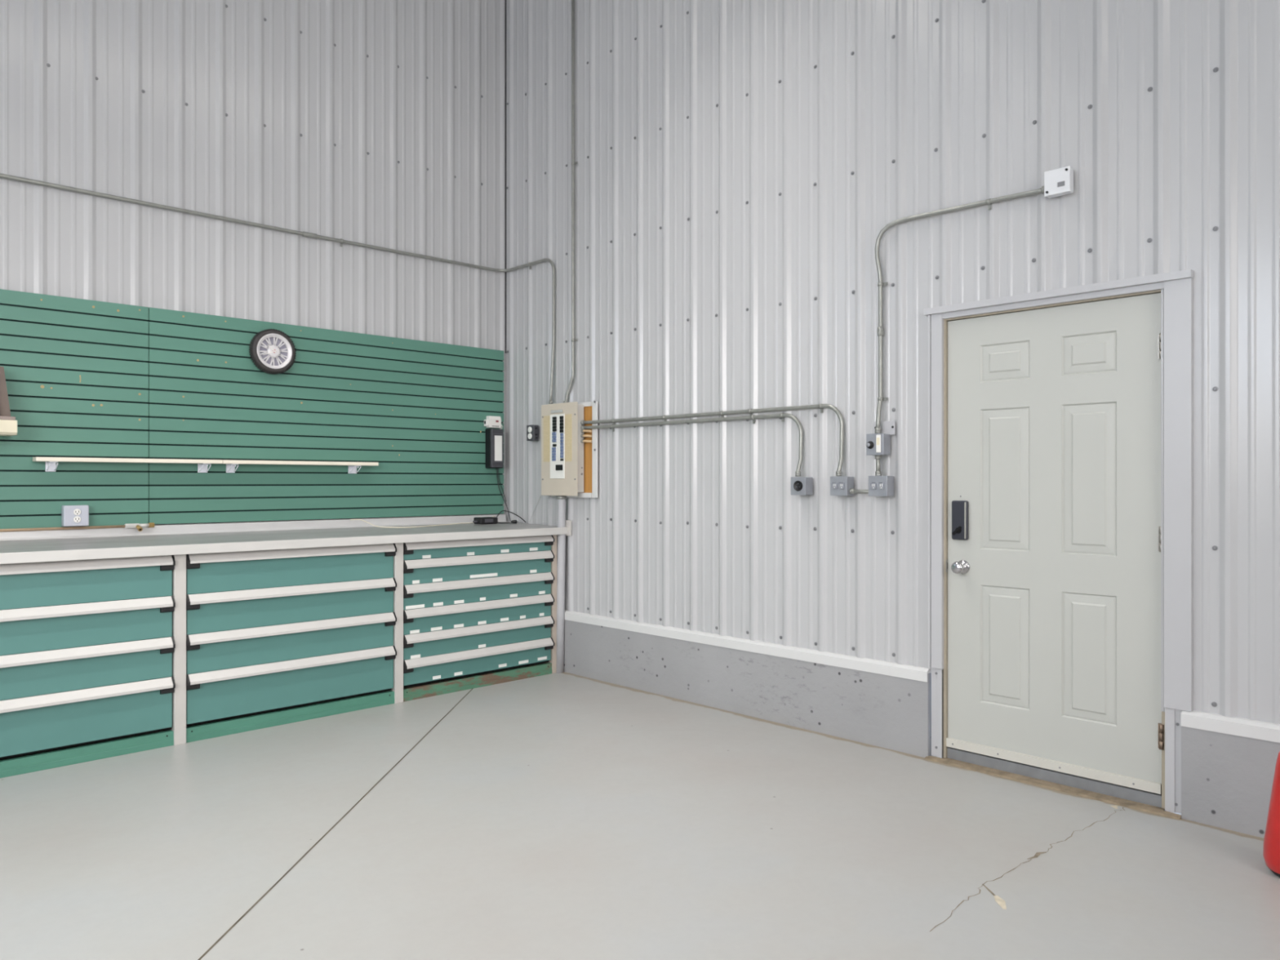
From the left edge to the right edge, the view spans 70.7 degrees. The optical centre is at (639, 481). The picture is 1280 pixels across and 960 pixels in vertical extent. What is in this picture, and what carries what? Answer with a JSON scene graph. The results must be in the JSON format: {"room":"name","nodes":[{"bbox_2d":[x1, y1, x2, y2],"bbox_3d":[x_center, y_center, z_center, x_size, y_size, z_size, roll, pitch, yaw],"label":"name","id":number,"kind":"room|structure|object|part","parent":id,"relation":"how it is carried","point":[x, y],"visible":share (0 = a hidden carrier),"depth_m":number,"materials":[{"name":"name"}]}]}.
{"room":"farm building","nodes":[
{"label":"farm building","id":0,"kind":"room"},
{"bbox_2d":[0,0,505,528],"bbox_3d":[-4.303,-1.188,3.539,9.200,5.000,0.010,0,0,-44],"label":"wall","id":1,"kind":"structure","parent":0,"point":[381,123],"depth_m":5.48,"materials":[{"name":"metal"}]},
{"bbox_2d":[0,288,148,528],"bbox_3d":[-3.614,-0.364,4.173,2.436,1.208,0.025,0,0,-44],"label":"board","id":2,"kind":"object","parent":1,"relation":"attached to","point":[76,371],"visible":1,"depth_m":4.76,"materials":[{"name":"green plastic"}]},
{"bbox_2d":[0,366,17,435],"bbox_3d":[-3.312,-0.400,4.329,0.508,0.344,0.174,0,0,-44],"label":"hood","id":3,"kind":"object","parent":2,"relation":"attached to","point":[8,424],"visible":1,"depth_m":4.44,"materials":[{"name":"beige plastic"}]},
{"bbox_2d":[61,505,88,526],"bbox_3d":[-2.969,0.181,4.742,0.115,0.108,0.061,0,0,-44],"label":"outlet box","id":4,"kind":"object","parent":2,"relation":"attached to","point":[71,515],"visible":1,"depth_m":4.72,"materials":[{"name":"white plastic"}]},
{"bbox_2d":[73,508,80,515],"bbox_3d":[-2.948,0.162,4.724,0.034,0.034,0.006,0,0,-44],"label":"socket","id":5,"kind":"object","parent":4,"relation":"attached to","point":[76,511],"depth_m":4.72,"materials":[{"name":"white plastic"}]},
{"bbox_2d":[73,515,80,522],"bbox_3d":[-2.948,0.200,4.724,0.034,0.034,0.006,0,0,-44],"label":"socket","id":6,"kind":"object","parent":4,"relation":"attached to","point":[76,518],"depth_m":4.72,"materials":[{"name":"white plastic"}]},
{"bbox_2d":[32,457,222,472],"bbox_3d":[-2.766,-0.087,4.920,0.909,0.074,0.090,0,0,-44],"label":"display shelf","id":7,"kind":"object","parent":2,"relation":"attached to","point":[50,462],"visible":1,"depth_m":4.85,"materials":[{"name":"plastic"}]},
{"bbox_2d":[0,514,506,540],"bbox_3d":[-2.324,0.274,5.403,3.707,0.056,0.020,0,0,-44],"label":"backsplash","id":8,"kind":"structure","parent":1,"relation":"attached to","point":[317,524],"depth_m":5.33,"materials":[{"name":"metal"}]},
{"bbox_2d":[0,173,555,404],"bbox_3d":[-2.908,-1.046,4.462,5.888,1.060,0.616,0,0,-44],"label":"conduit","id":9,"kind":"object","parent":1,"relation":"attached to","point":[303,233],"visible":0.89,"depth_m":5.67,"materials":[{"name":"metal"}]},
{"bbox_2d":[147,306,503,524],"bbox_3d":[-1.879,-0.364,5.863,2.404,1.208,0.025,0,0,-44],"label":"board","id":10,"kind":"object","parent":1,"relation":"attached to","point":[418,410],"visible":0.96,"depth_m":5.70,"materials":[{"name":"green plastic"}]},
{"bbox_2d":[248,328,296,374],"bbox_3d":[-2.226,-0.786,5.469,0.272,0.272,0.058,0,0,-44],"label":"wheel","id":11,"kind":"object","parent":10,"relation":"attached to","point":[272,351],"visible":1,"depth_m":5.45,"materials":[{"name":"rubber"}]},
{"bbox_2d":[222,459,378,473],"bbox_3d":[-2.089,-0.087,5.580,0.979,0.074,0.090,0,0,-44],"label":"display shelf","id":12,"kind":"object","parent":10,"relation":"attached to","point":[230,464],"visible":0.96,"depth_m":5.52,"materials":[{"name":"plastic"}]},
{"bbox_2d":[484,415,502,429],"bbox_3d":[-1.071,-0.430,6.601,0.150,0.093,0.048,0,0,-44],"label":"control unit","id":13,"kind":"object","parent":10,"relation":"attached to","point":[495,422],"visible":1,"depth_m":6.58,"materials":[{"name":"white plastic"}]},
{"bbox_2d":[485,428,511,521],"bbox_3d":[-1.039,-0.043,6.607,0.171,0.677,0.083,0,0,-44],"label":"charger","id":14,"kind":"object","parent":10,"relation":"attached to","point":[494,437],"visible":0.99,"depth_m":6.56,"materials":[{"name":"plastic"}]},
{"bbox_3d":[-1.031,-0.240,6.563,0.065,0.184,0.001,0,0,-44],"label":"label plate","id":15,"kind":"part","parent":14,"relation":"part of","materials":[{"name":"plastic"}]},
{"bbox_3d":[-1.004,0.100,6.641,0.106,0.393,0.027,0,0,-7],"label":"power cord","id":16,"kind":"part","parent":14,"relation":"part of","materials":[{"name":"black rubber"}]},
{"bbox_2d":[0,666,1279,959],"bbox_3d":[-0.426,1.311,-0.355,9.320,0.001,11.000,0,0,-44],"label":"floor","id":17,"kind":"structure","parent":0,"point":[564,815],"depth_m":3.24,"materials":[{"name":"paint"}]},
{"bbox_2d":[0,555,175,777],"bbox_3d":[-2.968,0.837,4.283,1.208,0.950,0.688,0,0,-44],"label":"base cabinet","id":18,"kind":"object","parent":17,"relation":"on","point":[87,646],"visible":0.96,"depth_m":4.21,"materials":[{"name":"teal metal"}]},
{"bbox_3d":[-2.737,1.096,4.086,1.138,0.247,0.018,0,0,-44],"label":"drawer","id":19,"kind":"part","parent":18,"relation":"part of","materials":[{"name":"teal paint"}]},
{"bbox_3d":[-2.737,0.871,4.086,1.138,0.194,0.018,0,0,-44],"label":"drawer","id":20,"kind":"part","parent":18,"relation":"part of","materials":[{"name":"teal paint"}]},
{"bbox_3d":[-2.737,0.671,4.086,1.138,0.198,0.018,0,0,-44],"label":"drawer","id":21,"kind":"part","parent":18,"relation":"part of","materials":[{"name":"teal paint"}]},
{"bbox_3d":[-2.737,0.467,4.086,1.138,0.202,0.018,0,0,-44],"label":"drawer","id":22,"kind":"part","parent":18,"relation":"part of","materials":[{"name":"teal paint"}]},
{"bbox_3d":[-2.719,0.995,4.068,1.128,0.049,0.033,0,0,-44],"label":"handle","id":23,"kind":"part","parent":18,"relation":"part of","materials":[{"name":"metal"}]},
{"bbox_3d":[-2.719,0.797,4.068,1.128,0.049,0.033,0,0,-44],"label":"handle","id":24,"kind":"part","parent":18,"relation":"part of","materials":[{"name":"metal"}]},
{"bbox_3d":[-2.719,0.594,4.068,1.128,0.049,0.033,0,0,-44],"label":"handle","id":25,"kind":"part","parent":18,"relation":"part of","materials":[{"name":"metal"}]},
{"bbox_3d":[-2.719,0.388,4.068,1.128,0.049,0.033,0,0,-44],"label":"handle","id":26,"kind":"part","parent":18,"relation":"part of","materials":[{"name":"metal"}]},
{"bbox_3d":[-2.740,1.277,4.090,1.152,0.070,0.033,0,0,-44],"label":"kick plate","id":27,"kind":"part","parent":18,"relation":"part of","materials":[{"name":"green paint"}]},
{"bbox_2d":[154,543,396,745],"bbox_3d":[-2.102,0.837,5.127,1.211,0.950,0.688,0,0,-44],"label":"base cabinet","id":28,"kind":"object","parent":17,"relation":"on","point":[259,631],"visible":0.88,"depth_m":4.85,"materials":[{"name":"teal metal"}]},
{"bbox_3d":[-2.522,0.837,4.731,0.056,0.950,0.668,0,0,-44],"label":"post","id":29,"kind":"part","parent":28,"relation":"part of","materials":[{"name":"white metal"}]},
{"bbox_2d":[0,514,571,564],"bbox_3d":[-2.063,0.310,5.143,3.717,0.127,0.756,0,0,-44],"label":"countertop","id":30,"kind":"structure","parent":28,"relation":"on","point":[53,545],"depth_m":5.00,"materials":[{"name":"metal"}]},
{"bbox_2d":[0,522,155,532],"bbox_3d":[-3.155,0.252,4.542,1.305,0.045,0.062,0,0,-44],"label":"air line","id":31,"kind":"object","parent":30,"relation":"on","point":[138,526],"visible":1,"depth_m":4.79,"materials":[{"name":"orange metal"}]},
{"bbox_2d":[350,515,494,528],"bbox_3d":[-1.402,0.273,6.128,1.132,0.062,0.187,0,0,-44],"label":"cord","id":32,"kind":"object","parent":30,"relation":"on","point":[493,516],"visible":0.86,"depth_m":5.88,"materials":[{"name":"plastic"}]},
{"bbox_2d":[472,510,525,524],"bbox_3d":[-1.021,0.256,6.464,0.384,0.090,0.140,0,0,-31],"label":"power adapter","id":33,"kind":"object","parent":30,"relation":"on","point":[483,520],"visible":1,"depth_m":6.38,"materials":[{"name":"black plastic"}]},
{"bbox_3d":[-0.944,0.255,6.527,0.235,0.087,0.086,0,0,-8],"label":"adapter cord","id":34,"kind":"part","parent":33,"relation":"part of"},
{"bbox_2d":[497,520,518,523],"bbox_3d":[-0.954,0.290,6.462,0.168,0.026,0.026,0,0,-7],"label":"cord","id":35,"kind":"object","parent":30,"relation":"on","point":[512,521],"visible":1,"depth_m":6.46,"materials":[{"name":"black plastic"}]},
{"bbox_3d":[-1.871,1.096,4.931,1.141,0.247,0.018,0,0,-44],"label":"drawer","id":36,"kind":"part","parent":28,"relation":"part of","materials":[{"name":"teal paint"}]},
{"bbox_3d":[-1.871,0.871,4.931,1.141,0.194,0.018,0,0,-44],"label":"drawer","id":37,"kind":"part","parent":28,"relation":"part of","materials":[{"name":"teal paint"}]},
{"bbox_3d":[-1.871,0.671,4.931,1.141,0.198,0.018,0,0,-44],"label":"drawer","id":38,"kind":"part","parent":28,"relation":"part of","materials":[{"name":"teal paint"}]},
{"bbox_3d":[-1.871,0.467,4.931,1.141,0.202,0.018,0,0,-44],"label":"drawer","id":39,"kind":"part","parent":28,"relation":"part of","materials":[{"name":"teal paint"}]},
{"bbox_3d":[-1.874,1.277,4.934,1.155,0.070,0.033,0,0,-44],"label":"kick plate","id":40,"kind":"part","parent":28,"relation":"part of","materials":[{"name":"green paint"}]},
{"bbox_3d":[-1.853,0.995,4.912,1.131,0.049,0.033,0,0,-44],"label":"handle","id":41,"kind":"part","parent":28,"relation":"part of","materials":[{"name":"metal"}]},
{"bbox_3d":[-1.853,0.797,4.912,1.131,0.049,0.033,0,0,-44],"label":"handle","id":42,"kind":"part","parent":28,"relation":"part of","materials":[{"name":"metal"}]},
{"bbox_3d":[-1.853,0.594,4.912,1.131,0.049,0.033,0,0,-44],"label":"handle","id":43,"kind":"part","parent":28,"relation":"part of","materials":[{"name":"metal"}]},
{"bbox_3d":[-1.853,0.388,4.912,1.131,0.049,0.033,0,0,-44],"label":"handle","id":44,"kind":"part","parent":28,"relation":"part of","materials":[{"name":"metal"}]},
{"bbox_2d":[368,534,556,703],"bbox_3d":[-1.229,0.836,5.978,1.227,0.952,0.688,0,0,-44],"label":"base cabinet","id":45,"kind":"object","parent":17,"relation":"on","point":[462,608],"visible":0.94,"depth_m":5.70,"materials":[{"name":"teal metal"}]},
{"bbox_3d":[-1.656,0.837,5.575,0.053,0.950,0.668,0,0,-44],"label":"post","id":46,"kind":"part","parent":45,"relation":"part of","materials":[{"name":"white metal"}]},
{"bbox_3d":[-1.014,1.143,5.766,1.118,0.150,0.018,0,0,-44],"label":"drawer","id":47,"kind":"part","parent":45,"relation":"part of","materials":[{"name":"teal paint"}]},
{"bbox_3d":[-1.014,0.991,5.766,1.118,0.144,0.018,0,0,-44],"label":"drawer","id":48,"kind":"part","parent":45,"relation":"part of","materials":[{"name":"teal paint"}]},
{"bbox_3d":[-1.014,0.843,5.766,1.118,0.145,0.018,0,0,-44],"label":"drawer","id":49,"kind":"part","parent":45,"relation":"part of","materials":[{"name":"teal paint"}]},
{"bbox_3d":[-1.014,0.694,5.766,1.118,0.144,0.018,0,0,-44],"label":"drawer","id":50,"kind":"part","parent":45,"relation":"part of","materials":[{"name":"teal paint"}]},
{"bbox_3d":[-1.014,0.546,5.766,1.118,0.144,0.018,0,0,-44],"label":"drawer","id":51,"kind":"part","parent":45,"relation":"part of","materials":[{"name":"teal paint"}]},
{"bbox_3d":[-1.014,0.416,5.766,1.118,0.108,0.018,0,0,-44],"label":"drawer","id":52,"kind":"part","parent":45,"relation":"part of","materials":[{"name":"teal paint"}]},
{"bbox_3d":[-1.017,1.277,5.769,1.132,0.070,0.033,0,0,-44],"label":"kick plate","id":53,"kind":"part","parent":45,"relation":"part of","materials":[{"name":"green metal"}]},
{"bbox_3d":[-0.996,1.090,5.747,1.108,0.049,0.033,0,0,-44],"label":"handle","id":54,"kind":"part","parent":45,"relation":"part of","materials":[{"name":"metal"}]},
{"bbox_3d":[-0.996,0.942,5.747,1.108,0.049,0.033,0,0,-44],"label":"handle","id":55,"kind":"part","parent":45,"relation":"part of","materials":[{"name":"metal"}]},
{"bbox_3d":[-0.996,0.793,5.747,1.108,0.049,0.033,0,0,-44],"label":"handle","id":56,"kind":"part","parent":45,"relation":"part of","materials":[{"name":"metal"}]},
{"bbox_3d":[-0.996,0.644,5.747,1.108,0.049,0.033,0,0,-44],"label":"handle","id":57,"kind":"part","parent":45,"relation":"part of","materials":[{"name":"metal"}]},
{"bbox_3d":[-0.996,0.496,5.747,1.108,0.049,0.033,0,0,-44],"label":"handle","id":58,"kind":"part","parent":45,"relation":"part of","materials":[{"name":"metal"}]},
{"bbox_3d":[-0.996,0.384,5.747,1.108,0.049,0.033,0,0,-44],"label":"handle","id":59,"kind":"part","parent":45,"relation":"part of","materials":[{"name":"metal"}]},
{"bbox_3d":[-0.813,0.837,6.401,0.040,0.950,0.662,0,0,-44],"label":"post","id":60,"kind":"part","parent":45,"relation":"part of","materials":[{"name":"grey metal"}]},
{"bbox_2d":[556,495,566,673],"bbox_3d":[-0.542,0.703,6.185,0.071,1.219,0.084,0,0,-44],"label":"conduit","id":61,"kind":"object","parent":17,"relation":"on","point":[561,547],"visible":0.98,"depth_m":6.17,"materials":[{"name":"metal"}]},
{"bbox_2d":[924,755,1181,819],"bbox_3d":[1.747,1.306,3.905,0.082,0.011,1.070,0,0,-44],"label":"trim","id":62,"kind":"structure","parent":17,"relation":"on","point":[1086,793],"depth_m":3.84,"materials":[{"name":"brown wood"}]},
{"bbox_2d":[1262,751,1279,877],"bbox_3d":[2.179,1.064,3.000,0.177,0.496,0.174,0,0,-44],"label":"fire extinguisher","id":63,"kind":"object","parent":17,"relation":"on","point":[1271,850],"visible":1,"depth_m":3.00,"materials":[{"name":"red metal"}]},
{"bbox_2d":[505,0,1279,724],"bbox_3d":[2.821,-1.388,2.809,0.013,4.600,11.000,0,0,-44],"label":"wall","id":64,"kind":"structure","parent":0,"point":[741,166],"depth_m":4.67,"materials":[{"name":"metal"}]},
{"bbox_2d":[526,424,538,440],"bbox_3d":[-0.766,-0.345,6.433,0.054,0.112,0.092,0,0,-44],"label":"outlet box","id":65,"kind":"object","parent":64,"relation":"attached to","point":[532,431],"visible":1,"depth_m":6.41,"materials":[{"name":"metal"}]},
{"bbox_3d":[-0.781,-0.345,6.424,0.004,0.112,0.084,0,0,-44],"label":"plate","id":66,"kind":"part","parent":65,"relation":"part of","materials":[{"name":"plastic"}]},
{"bbox_2d":[563,0,577,403],"bbox_3d":[-0.473,-2.096,6.156,0.107,3.164,0.034,0,0,20],"label":"conduit","id":67,"kind":"object","parent":64,"relation":"attached to","point":[573,162],"visible":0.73,"depth_m":6.14,"materials":[{"name":"metal"}]},
{"bbox_2d":[551,400,597,497],"bbox_3d":[-0.450,-0.212,6.132,0.022,0.644,0.473,0,0,-44],"label":"backing","id":68,"kind":"object","parent":64,"relation":"attached to","point":[590,408],"visible":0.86,"depth_m":6.01,"materials":[{"name":"orange wood"}]},
{"bbox_2d":[541,401,583,496],"bbox_3d":[-0.533,-0.216,6.150,0.081,0.628,0.386,0,0,-44],"label":"electrical panel","id":69,"kind":"object","parent":68,"relation":"attached to","point":[562,447],"visible":1,"depth_m":6.09,"materials":[{"name":"beige paint"}]},
{"bbox_3d":[-0.564,-0.252,6.136,0.008,0.467,0.154,0,0,-44],"label":"breaker trim","id":70,"kind":"part","parent":69,"relation":"part of","materials":[{"name":"white paint"}]},
{"bbox_2d":[580,439,591,443],"bbox_3d":[-0.356,-0.268,6.007,0.088,0.024,0.027,0,0,36],"label":"stub","id":71,"kind":"object","parent":68,"relation":"attached to","point":[582,441],"visible":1,"depth_m":6.00,"materials":[{"name":"metal"}]},
{"bbox_2d":[580,434,591,437],"bbox_3d":[-0.356,-0.303,6.007,0.088,0.024,0.027,0,0,36],"label":"stub","id":72,"kind":"object","parent":68,"relation":"attached to","point":[581,435],"visible":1,"depth_m":6.00,"materials":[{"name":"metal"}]},
{"bbox_2d":[580,429,591,432],"bbox_3d":[-0.356,-0.336,6.007,0.088,0.024,0.027,0,0,36],"label":"stub","id":73,"kind":"object","parent":68,"relation":"attached to","point":[581,430],"visible":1,"depth_m":6.00,"materials":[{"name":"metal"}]},
{"bbox_2d":[580,413,803,476],"bbox_3d":[0.238,-0.199,5.410,0.059,0.348,1.770,0,0,-44],"label":"conduit","id":74,"kind":"object","parent":64,"relation":"attached to","point":[797,473],"visible":1,"depth_m":5.14,"materials":[{"name":"metal"}]},
{"bbox_2d":[580,403,844,475],"bbox_3d":[0.327,-0.216,5.319,0.059,0.383,2.023,0,0,-44],"label":"conduit","id":75,"kind":"object","parent":64,"relation":"attached to","point":[838,473],"visible":0.99,"depth_m":5.01,"materials":[{"name":"metal"}]},
{"bbox_2d":[564,609,930,682],"bbox_3d":[0.184,0.920,5.507,0.048,0.062,3.414,0,0,-44],"label":"trim","id":76,"kind":"structure","parent":64,"relation":"attached to","point":[866,664],"depth_m":4.97,"materials":[{"name":"white metal"}]},
{"bbox_2d":[564,619,931,757],"bbox_3d":[0.218,1.112,5.539,0.132,0.400,3.416,0,0,-44],"label":"baseboard","id":77,"kind":"structure","parent":64,"relation":"attached to","point":[891,713],"depth_m":4.97,"materials":[{"name":"grey paint"}]},
{"bbox_2d":[791,476,813,495],"bbox_3d":[0.852,0.025,4.757,0.076,0.096,0.095,0,0,-44],"label":"outlet box","id":78,"kind":"object","parent":64,"relation":"attached to","point":[800,486],"visible":1,"depth_m":4.73,"materials":[{"name":"grey metal"}]},
{"bbox_2d":[793,480,802,490],"bbox_3d":[0.829,0.024,4.731,0.007,0.054,0.054,0,0,-44],"label":"socket","id":79,"kind":"object","parent":78,"relation":"attached to","point":[797,485],"depth_m":4.73,"materials":[{"name":"black plastic"}]},
{"bbox_3d":[0.832,0.025,4.737,0.004,0.096,0.095,0,0,-44],"label":"plate","id":80,"kind":"part","parent":78,"relation":"part of","materials":[{"name":"grey metal"}]},
{"bbox_2d":[830,475,853,495],"bbox_3d":[1.025,0.024,4.580,0.074,0.098,0.100,0,0,-44],"label":"outlet box","id":81,"kind":"object","parent":64,"relation":"attached to","point":[839,485],"visible":1,"depth_m":4.55,"materials":[{"name":"grey metal"}]},
{"bbox_2d":[831,482,837,488],"bbox_3d":[0.987,0.023,4.572,0.009,0.034,0.028,0,0,-44],"label":"socket","id":82,"kind":"object","parent":81,"relation":"attached to","point":[834,485],"depth_m":4.57,"materials":[{"name":"grey plastic"}]},
{"bbox_2d":[839,482,844,488],"bbox_3d":[1.016,0.023,4.542,0.009,0.034,0.028,0,0,-44],"label":"socket","id":83,"kind":"object","parent":81,"relation":"attached to","point":[841,484],"depth_m":4.54,"materials":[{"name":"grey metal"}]},
{"bbox_2d":[848,488,868,493],"bbox_3d":[1.106,0.050,4.504,0.029,0.029,0.126,0,0,-44],"label":"conduit","id":84,"kind":"object","parent":81,"relation":"attached to","point":[852,491],"visible":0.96,"depth_m":4.51,"materials":[{"name":"metal"}]},
{"bbox_2d":[866,420,895,455],"bbox_3d":[1.173,-0.212,4.416,0.092,0.168,0.119,0,0,-44],"label":"switch box","id":85,"kind":"object","parent":64,"relation":"attached to","point":[876,443],"visible":0.99,"depth_m":4.41,"materials":[{"name":"grey metal"}]},
{"bbox_3d":[1.123,-0.178,4.417,0.024,0.038,0.038,0,0,-44],"label":"knob","id":86,"kind":"part","parent":85,"relation":"part of","materials":[{"name":"black plastic"}]},
{"bbox_3d":[1.149,-0.181,4.411,0.004,0.105,0.094,0,0,-44],"label":"plate","id":87,"kind":"part","parent":85,"relation":"part of","materials":[{"name":"grey metal"}]},
{"bbox_2d":[875,454,881,475],"bbox_3d":[1.172,-0.077,4.435,0.030,0.106,0.032,0,0,-44],"label":"conduit","id":88,"kind":"object","parent":85,"relation":"attached to","point":[877,457],"visible":0.95,"depth_m":4.42,"materials":[{"name":"metal"}]},
{"bbox_3d":[1.161,-0.183,4.391,0.007,0.086,0.025,0,0,-44],"label":"tag plate","id":89,"kind":"part","parent":85,"relation":"part of","materials":[{"name":"white plastic"}]},
{"bbox_3d":[1.204,-0.262,4.446,0.007,0.068,0.118,0,0,-44],"label":"mounting plate","id":90,"kind":"part","parent":85,"relation":"part of","materials":[{"name":"silver metal"}]},
{"bbox_2d":[868,475,893,496],"bbox_3d":[1.181,0.023,4.420,0.074,0.100,0.103,0,0,-44],"label":"outlet box","id":91,"kind":"object","parent":64,"relation":"attached to","point":[878,486],"visible":1,"depth_m":4.39,"materials":[{"name":"grey metal"}]},
{"bbox_2d":[871,482,876,489],"bbox_3d":[1.143,0.023,4.412,0.009,0.034,0.028,0,0,-44],"label":"socket","id":92,"kind":"object","parent":91,"relation":"attached to","point":[873,485],"depth_m":4.41,"materials":[{"name":"grey plastic"}]},
{"bbox_2d":[878,482,884,489],"bbox_3d":[1.173,0.023,4.382,0.009,0.034,0.028,0,0,-44],"label":"socket","id":93,"kind":"object","parent":91,"relation":"attached to","point":[881,485],"depth_m":4.38,"materials":[{"name":"grey plastic"}]},
{"bbox_2d":[928,313,943,758],"bbox_3d":[1.405,0.256,4.264,0.050,2.088,0.067,0,0,-44],"label":"trim","id":94,"kind":"structure","parent":64,"relation":"attached to","point":[935,322],"depth_m":4.25,"materials":[{"name":"metal"}]},
{"bbox_2d":[874,186,1044,433],"bbox_3d":[1.456,-0.755,4.164,0.057,1.043,0.842,0,0,-44],"label":"conduit","id":95,"kind":"object","parent":64,"relation":"attached to","point":[988,202],"visible":0.95,"depth_m":4.43,"materials":[{"name":"metal"}]},
{"bbox_2d":[943,289,1164,808],"bbox_3d":[1.767,0.258,3.934,0.172,2.108,0.954,0,0,-44],"label":"door","id":96,"kind":"structure","parent":64,"relation":"in","point":[1052,412],"depth_m":3.90,"materials":[{"name":"paint"}]},
{"bbox_3d":[1.441,0.397,4.236,0.014,0.060,0.003,0,0,-44],"label":"strike plate","id":97,"kind":"part","parent":96,"relation":"part of","materials":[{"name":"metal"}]},
{"bbox_3d":[1.476,0.398,4.163,0.074,0.064,0.064,0,0,-44],"label":"knob","id":98,"kind":"part","parent":96,"relation":"part of","materials":[{"name":"silver metal"}]},
{"bbox_3d":[1.795,1.283,3.949,0.092,0.058,0.906,0,0,-44],"label":"sill plate","id":99,"kind":"part","parent":96,"relation":"part of","materials":[{"name":"metal"}]},
{"bbox_2d":[923,269,1193,319],"bbox_3d":[1.749,-0.790,3.892,0.038,0.056,1.118,0,0,-44],"label":"trim","id":100,"kind":"structure","parent":64,"relation":"attached to","point":[1155,282],"depth_m":3.83,"materials":[{"name":"metal"}]},
{"bbox_2d":[1044,165,1073,198],"bbox_3d":[1.776,-1.267,3.824,0.054,0.106,0.106,0,0,-44],"label":"junction box","id":101,"kind":"object","parent":64,"relation":"attached to","point":[1058,182],"visible":1,"depth_m":3.80,"materials":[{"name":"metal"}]},
{"bbox_2d":[1164,277,1193,813],"bbox_3d":[2.116,0.256,3.538,0.046,2.088,0.095,0,0,-44],"label":"trim","id":102,"kind":"structure","parent":64,"relation":"attached to","point":[1178,293],"depth_m":3.52,"materials":[{"name":"metal"}]},
{"bbox_2d":[1181,725,1279,838],"bbox_3d":[4.420,1.112,1.226,0.132,0.400,6.500,0,0,-44],"label":"baseboard","id":103,"kind":"structure","parent":64,"relation":"attached to","point":[1227,780],"depth_m":3.40,"materials":[{"name":"grey paint"}]},
{"bbox_2d":[1181,710,1279,742],"bbox_3d":[4.387,0.920,1.194,0.048,0.062,6.500,0,0,-44],"label":"trim","id":104,"kind":"structure","parent":64,"relation":"attached to","point":[1260,730],"depth_m":3.39,"materials":[{"name":"white metal"}]}
]}

